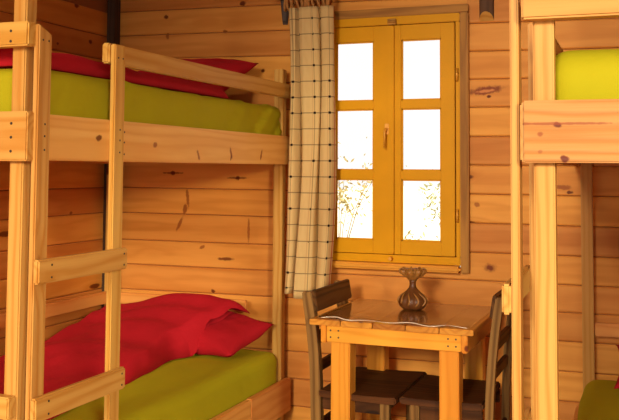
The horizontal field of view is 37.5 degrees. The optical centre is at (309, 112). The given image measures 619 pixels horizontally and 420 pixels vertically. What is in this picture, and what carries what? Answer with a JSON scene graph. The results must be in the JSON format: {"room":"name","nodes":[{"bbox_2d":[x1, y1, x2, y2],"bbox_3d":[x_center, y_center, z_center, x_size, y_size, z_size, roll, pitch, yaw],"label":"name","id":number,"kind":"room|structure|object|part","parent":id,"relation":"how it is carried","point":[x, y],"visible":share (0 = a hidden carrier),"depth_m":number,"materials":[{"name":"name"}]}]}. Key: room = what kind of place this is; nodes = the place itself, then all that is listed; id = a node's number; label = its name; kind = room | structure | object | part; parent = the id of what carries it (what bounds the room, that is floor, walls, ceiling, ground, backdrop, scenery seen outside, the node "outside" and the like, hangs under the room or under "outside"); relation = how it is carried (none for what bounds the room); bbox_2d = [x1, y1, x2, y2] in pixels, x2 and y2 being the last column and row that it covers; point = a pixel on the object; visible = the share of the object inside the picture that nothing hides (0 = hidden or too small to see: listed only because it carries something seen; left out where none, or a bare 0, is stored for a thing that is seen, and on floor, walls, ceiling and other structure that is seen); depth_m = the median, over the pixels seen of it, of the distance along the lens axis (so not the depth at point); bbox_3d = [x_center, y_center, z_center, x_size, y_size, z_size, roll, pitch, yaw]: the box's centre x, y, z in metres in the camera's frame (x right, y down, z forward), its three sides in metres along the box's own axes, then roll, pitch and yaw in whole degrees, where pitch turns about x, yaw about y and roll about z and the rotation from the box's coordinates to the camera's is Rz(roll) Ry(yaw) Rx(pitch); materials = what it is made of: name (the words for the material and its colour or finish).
{"room":"dormitory","nodes":[
{"label":"dormitory","id":0,"kind":"room"},
{"bbox_2d":[0,0,107,356],"bbox_3d":[-2.071,0.332,2.503,0.120,2.318,5.200,-1,-4,21],"label":"wall","id":1,"kind":"structure","parent":0,"point":[76,27],"depth_m":4.58,"materials":[{"name":"brown wood"}]},
{"bbox_2d":[101,0,120,308],"bbox_3d":[-1.063,0.484,4.861,0.048,2.315,0.060,-1,-4,21],"label":"trim","id":2,"kind":"structure","parent":1,"relation":"attached to","point":[113,8],"depth_m":4.89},
{"bbox_2d":[120,0,618,419],"bbox_3d":[0.612,-0.192,4.358,3.800,3.624,0.130,-1,-4,21],"label":"wall","id":3,"kind":"structure","parent":0,"point":[207,229],"depth_m":4.45,"materials":[{"name":"brown wood"}]},
{"bbox_2d":[281,0,289,24],"bbox_3d":[-0.124,-0.728,4.593,0.054,0.568,0.027,-1,-4,21],"label":"bracket","id":4,"kind":"object","parent":3,"relation":"attached to","point":[285,15],"visible":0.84,"depth_m":4.57,"materials":[{"name":"black metal"}]},
{"bbox_2d":[332,4,469,273],"bbox_3d":[0.361,0.121,4.378,0.827,1.242,0.177,-1,-4,21],"label":"window","id":5,"kind":"structure","parent":3,"relation":"in","point":[387,29],"depth_m":4.29,"materials":[{"name":"paint"}]},
{"bbox_3d":[0.233,0.127,4.396,0.368,1.083,0.035,-1,-4,21],"label":"sash","id":6,"kind":"part","parent":5,"relation":"part of","materials":[{"name":"paint"}]},
{"bbox_3d":[0.361,0.108,4.299,0.020,0.115,0.029,-1,-4,21],"label":"handle","id":7,"kind":"part","parent":5,"relation":"part of","materials":[{"name":"gold metal"}]},
{"bbox_3d":[0.325,0.721,4.307,0.792,0.030,0.065,-1,-4,21],"label":"sill","id":8,"kind":"part","parent":5,"relation":"part of","materials":[{"name":"brown wood"}]},
{"bbox_3d":[0.541,0.121,4.277,0.290,1.083,0.035,-1,-4,21],"label":"sash","id":9,"kind":"part","parent":5,"relation":"part of","materials":[{"name":"paint"}]},
{"bbox_2d":[479,0,493,20],"bbox_3d":[0.816,-0.727,4.223,0.070,0.602,0.035,-1,-4,21],"label":"bracket","id":10,"kind":"object","parent":3,"relation":"attached to","point":[486,7],"visible":1,"depth_m":4.20,"materials":[{"name":"black metal"}]},
{"bbox_3d":[0.313,-0.599,4.296,1.102,0.034,0.034,-1,-4,21],"label":"curtain rod","id":11,"kind":"object","parent":3,"relation":"attached to","visible":0},
{"bbox_2d":[283,0,335,298],"bbox_3d":[-0.003,0.132,4.373,0.265,1.498,0.098,-1,-4,21],"label":"curtain","id":12,"kind":"object","parent":11,"relation":"hanging from","point":[311,202],"visible":0.98,"depth_m":4.34,"materials":[{"name":"beige fabric"}]},
{"bbox_3d":[-0.363,1.473,1.767,3.558,0.030,5.200,-1,-4,21],"label":"floor","id":13,"kind":"structure","parent":0,"visible":0},
{"bbox_2d":[0,0,290,419],"bbox_3d":[-0.915,0.257,3.712,1.084,2.630,2.032,-1,-4,21],"label":"bunk bed","id":14,"kind":"object","parent":13,"relation":"on","point":[32,138],"visible":0.96,"depth_m":2.89,"materials":[{"name":"brown wood"}]},
{"bbox_3d":[-1.313,0.843,2.765,1.008,0.062,0.036,-1,-4,21],"label":"rail","id":15,"kind":"part","parent":14,"relation":"part of","materials":[{"name":"brown wood"}]},
{"bbox_3d":[-1.288,-0.220,2.819,1.050,0.071,0.043,-1,-4,21],"label":"guard rail","id":16,"kind":"part","parent":14,"relation":"part of","materials":[{"name":"brown wood"}]},
{"bbox_3d":[-0.845,0.193,2.671,0.048,2.630,0.050,-1,-4,21],"label":"post","id":17,"kind":"part","parent":14,"relation":"part of","materials":[{"name":"brown wood"}]},
{"bbox_3d":[-1.406,0.904,3.871,0.027,0.062,1.895,-1,-4,21],"label":"rail","id":18,"kind":"part","parent":14,"relation":"part of","materials":[{"name":"brown wood"}]},
{"bbox_3d":[-1.041,0.718,4.790,0.048,1.838,0.048,-1,-4,21],"label":"post","id":19,"kind":"part","parent":14,"relation":"part of","materials":[{"name":"brown wood"}]},
{"bbox_2d":[0,69,281,135],"bbox_3d":[-0.929,0.044,3.764,1.001,0.258,1.906,-1,-4,21],"label":"mattress","id":20,"kind":"object","parent":14,"relation":"on","point":[74,95],"visible":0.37,"depth_m":3.33,"materials":[{"name":"fabric"}]},
{"bbox_2d":[0,48,228,98],"bbox_3d":[-1.025,-0.136,3.555,0.905,0.076,1.380,-1,-4,21],"label":"blanket","id":21,"kind":"object","parent":20,"relation":"on","point":[61,62],"visible":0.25,"depth_m":3.27,"materials":[{"name":"fabric"}]},
{"bbox_2d":[137,58,258,90],"bbox_3d":[-0.634,-0.159,4.463,0.660,0.241,0.400,-1,-4,24],"label":"pillow","id":22,"kind":"object","parent":20,"relation":"on","point":[239,66],"visible":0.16,"depth_m":4.43,"materials":[{"name":"fabric"}]},
{"bbox_2d":[51,349,276,419],"bbox_3d":[-0.938,1.211,3.692,0.985,0.274,1.897,-1,-4,21],"label":"mattress","id":23,"kind":"object","parent":14,"relation":"on","point":[195,387],"visible":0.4,"depth_m":3.73,"materials":[{"name":"fabric"}]},
{"bbox_2d":[0,293,248,419],"bbox_3d":[-0.991,0.953,3.707,0.805,0.250,1.825,-1,-4,21],"label":"duvet","id":24,"kind":"object","parent":23,"relation":"on","point":[155,331],"visible":0.66,"depth_m":4.09,"materials":[{"name":"fabric"}]},
{"bbox_2d":[195,313,273,356],"bbox_3d":[-0.482,1.044,4.344,0.522,0.180,0.350,-2,-4,31],"label":"pillow","id":25,"kind":"object","parent":23,"relation":"on","point":[226,337],"visible":0.48,"depth_m":4.19,"materials":[{"name":"fabric"}]},
{"bbox_3d":[-0.663,0.959,4.637,0.757,0.056,0.023,-1,-4,21],"label":"rail","id":26,"kind":"part","parent":14,"relation":"part of","materials":[{"name":"brown wood"}]},
{"bbox_3d":[-0.386,-0.151,3.755,0.029,0.068,1.595,-1,-4,21],"label":"guard rail","id":27,"kind":"part","parent":14,"relation":"part of","materials":[{"name":"brown wood"}]},
{"bbox_3d":[-0.149,0.703,4.444,0.048,1.838,0.048,-1,-4,21],"label":"post","id":28,"kind":"part","parent":14,"relation":"part of","materials":[{"name":"brown wood"}]},
{"bbox_2d":[302,279,426,419],"bbox_3d":[0.234,1.165,3.860,0.416,0.850,0.509,-1,-4,21],"label":"dining chair","id":29,"kind":"object","parent":13,"relation":"on","point":[378,392],"visible":0.68,"depth_m":3.74,"materials":[{"name":"brown wood"}]},
{"bbox_3d":[0.013,1.159,3.742,0.090,0.843,0.036,-1,-4,21],"label":"post","id":30,"kind":"part","parent":29,"relation":"part of","materials":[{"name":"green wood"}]},
{"bbox_3d":[0.100,0.788,3.959,0.032,0.088,0.447,-1,-4,21],"label":"rail","id":31,"kind":"part","parent":29,"relation":"part of","materials":[{"name":"brown wood"}]},
{"bbox_3d":[0.156,1.183,4.109,0.090,0.843,0.036,-1,-4,21],"label":"post","id":32,"kind":"part","parent":29,"relation":"part of","materials":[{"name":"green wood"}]},
{"bbox_3d":[0.170,1.175,3.680,0.245,0.056,0.018,-1,-4,21],"label":"seat rail","id":33,"kind":"part","parent":29,"relation":"part of","materials":[{"name":"brown wood"}]},
{"bbox_3d":[0.275,1.143,3.845,0.327,0.028,0.509,-1,-4,21],"label":"seat","id":34,"kind":"part","parent":29,"relation":"part of","materials":[{"name":"brown wood"}]},
{"bbox_3d":[0.301,1.360,3.617,0.038,0.432,0.040,-1,-4,21],"label":"leg","id":35,"kind":"part","parent":29,"relation":"part of","materials":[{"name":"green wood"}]},
{"bbox_3d":[0.444,1.383,3.984,0.038,0.432,0.040,-1,-4,21],"label":"leg","id":36,"kind":"part","parent":29,"relation":"part of","materials":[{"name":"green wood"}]},
{"bbox_2d":[309,299,491,419],"bbox_3d":[0.417,1.212,3.801,0.659,0.750,0.632,-1,-4,21],"label":"dining table","id":37,"kind":"object","parent":13,"relation":"on","point":[452,342],"visible":0.9,"depth_m":3.62,"materials":[{"name":"brown wood"}]},
{"bbox_3d":[0.135,1.212,3.650,0.080,0.728,0.078,-1,-4,21],"label":"leg","id":38,"kind":"part","parent":37,"relation":"part of","materials":[{"name":"brown wood"}]},
{"bbox_3d":[0.307,1.241,4.094,0.080,0.728,0.078,-1,-4,21],"label":"leg","id":39,"kind":"part","parent":37,"relation":"part of","materials":[{"name":"brown wood"}]},
{"bbox_2d":[321,316,466,328],"bbox_3d":[0.412,0.830,3.811,0.620,0.016,0.607,-1,-4,21],"label":"tablecloth","id":40,"kind":"object","parent":37,"relation":"on","point":[332,316],"visible":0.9,"depth_m":3.52,"materials":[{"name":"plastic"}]},
{"bbox_2d":[397,266,427,309],"bbox_3d":[0.443,0.752,3.912,0.127,0.176,0.132,-1,-4,21],"label":"vase","id":41,"kind":"object","parent":40,"relation":"on","point":[412,298],"visible":1,"depth_m":3.88,"materials":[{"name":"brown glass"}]},
{"bbox_3d":[0.543,1.205,3.492,0.076,0.728,0.078,-1,-4,21],"label":"leg","id":42,"kind":"part","parent":37,"relation":"part of","materials":[{"name":"brown wood"}]},
{"bbox_3d":[0.716,1.234,3.936,0.076,0.728,0.078,-1,-4,21],"label":"leg","id":43,"kind":"part","parent":37,"relation":"part of","materials":[{"name":"brown wood"}]},
{"bbox_2d":[399,289,511,419],"bbox_3d":[0.619,1.147,3.700,0.409,0.871,0.430,-1,-4,21],"label":"dining chair","id":44,"kind":"object","parent":13,"relation":"on","point":[422,398],"visible":0.84,"depth_m":3.56,"materials":[{"name":"brown wood"}]},
{"bbox_3d":[0.413,1.357,3.558,0.038,0.432,0.040,-1,-4,21],"label":"leg","id":45,"kind":"part","parent":44,"relation":"part of","materials":[{"name":"brown wood"}]},
{"bbox_3d":[0.581,1.137,3.716,0.326,0.028,0.430,-1,-4,21],"label":"seat","id":46,"kind":"part","parent":44,"relation":"part of","materials":[{"name":"brown wood"}]},
{"bbox_3d":[0.546,1.167,3.518,0.244,0.056,0.018,-1,-4,21],"label":"seat rail","id":47,"kind":"part","parent":44,"relation":"part of","materials":[{"name":"brown wood"}]},
{"bbox_3d":[0.703,1.136,3.459,0.078,0.864,0.036,-1,-4,21],"label":"post","id":48,"kind":"part","parent":44,"relation":"part of","materials":[{"name":"brown wood"}]},
{"bbox_3d":[0.774,0.753,3.665,0.031,0.088,0.414,-1,-4,21],"label":"rail","id":49,"kind":"part","parent":44,"relation":"part of","materials":[{"name":"brown wood"}]},
{"bbox_3d":[0.687,1.191,3.881,0.244,0.056,0.018,-1,-4,21],"label":"seat rail","id":50,"kind":"part","parent":44,"relation":"part of","materials":[{"name":"brown wood"}]},
{"bbox_3d":[0.844,1.159,3.822,0.078,0.864,0.036,-1,-4,21],"label":"post","id":51,"kind":"part","parent":44,"relation":"part of","materials":[{"name":"brown wood"}]},
{"bbox_2d":[502,0,618,419],"bbox_3d":[1.287,0.219,2.875,1.084,2.630,2.031,-1,-4,20],"label":"bunk bed","id":52,"kind":"object","parent":13,"relation":"on","point":[546,132],"visible":0.91,"depth_m":2.10,"materials":[{"name":"brown wood"}]},
{"bbox_3d":[0.552,0.169,2.132,0.048,2.630,0.050,-1,-4,20],"label":"post","id":53,"kind":"part","parent":52,"relation":"part of","materials":[{"name":"brown wood"}]},
{"bbox_3d":[0.902,-0.174,3.256,0.029,0.068,1.595,-1,-4,20],"label":"guard rail","id":54,"kind":"part","parent":52,"relation":"part of","materials":[{"name":"brown wood"}]},
{"bbox_3d":[0.982,-0.258,1.956,1.030,0.071,0.042,-1,-4,20],"label":"guard rail","id":55,"kind":"part","parent":52,"relation":"part of","materials":[{"name":"brown wood"}]},
{"bbox_2d":[555,49,618,99],"bbox_3d":[1.281,0.008,2.907,0.936,0.259,1.878,-1,-4,20],"label":"mattress","id":56,"kind":"object","parent":52,"relation":"on","point":[580,74],"visible":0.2,"depth_m":2.15,"materials":[{"name":"yellow fabric"}]},
{"bbox_3d":[1.197,0.679,3.924,0.048,1.838,0.048,-1,-4,20],"label":"post","id":57,"kind":"part","parent":52,"relation":"part of","materials":[{"name":"brown wood"}]},
{"bbox_2d":[578,380,618,419],"bbox_3d":[1.276,1.179,2.832,0.913,0.260,1.872,-1,-4,20],"label":"mattress","id":58,"kind":"object","parent":52,"relation":"on","point":[599,400],"visible":0.99,"depth_m":3.44,"materials":[{"name":"fabric"}]},
{"bbox_2d":[614,345,618,388],"bbox_3d":[1.530,1.002,3.533,0.671,0.182,0.427,-1,-4,21],"label":"pillow","id":59,"kind":"object","parent":58,"relation":"on","point":[617,382],"visible":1,"depth_m":3.47,"materials":[{"name":"fabric"}]},
{"bbox_3d":[1.650,0.919,3.756,0.905,0.056,0.023,-1,-4,20],"label":"rail","id":60,"kind":"part","parent":52,"relation":"part of","materials":[{"name":"brown wood"}]},
{"label":"outside","id":61,"kind":"structure","parent":0,"visible":0},
{"bbox_2d":[338,186,460,266],"bbox_3d":[3.670,1.918,14.927,24.000,1.102,22.000,-1,-4,21],"label":"ground","id":62,"kind":"structure","parent":61,"point":[413,219],"depth_m":17.82,"materials":[{"name":"white"}]},
{"bbox_2d":[338,137,406,236],"bbox_3d":[0.473,0.950,9.801,1.151,1.543,1.093,1,-4,-14],"label":"shrub","id":63,"kind":"object","parent":62,"relation":"on","point":[340,196],"visible":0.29,"depth_m":9.98,"materials":[{"name":"green plant"}]},
{"bbox_3d":[0.500,1.062,9.856,0.676,1.327,0.599,1,-4,-18],"label":"stem","id":64,"kind":"part","parent":63,"relation":"part of","materials":[{"name":"brown"}]},
{"bbox_2d":[409,181,439,226],"bbox_3d":[1.909,1.282,11.626,1.488,1.140,1.138,-1,-4,21],"label":"shrub","id":65,"kind":"object","parent":62,"relation":"on","point":[431,184],"visible":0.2,"depth_m":11.73,"materials":[{"name":"green plant"}]},
{"bbox_2d":[404,230,460,265],"bbox_3d":[1.117,1.471,8.739,0.776,0.710,0.856,3,-5,-42],"label":"shrub","id":66,"kind":"object","parent":62,"relation":"on","point":[410,230],"visible":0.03,"depth_m":8.87,"materials":[{"name":"green plant"}]}
]}

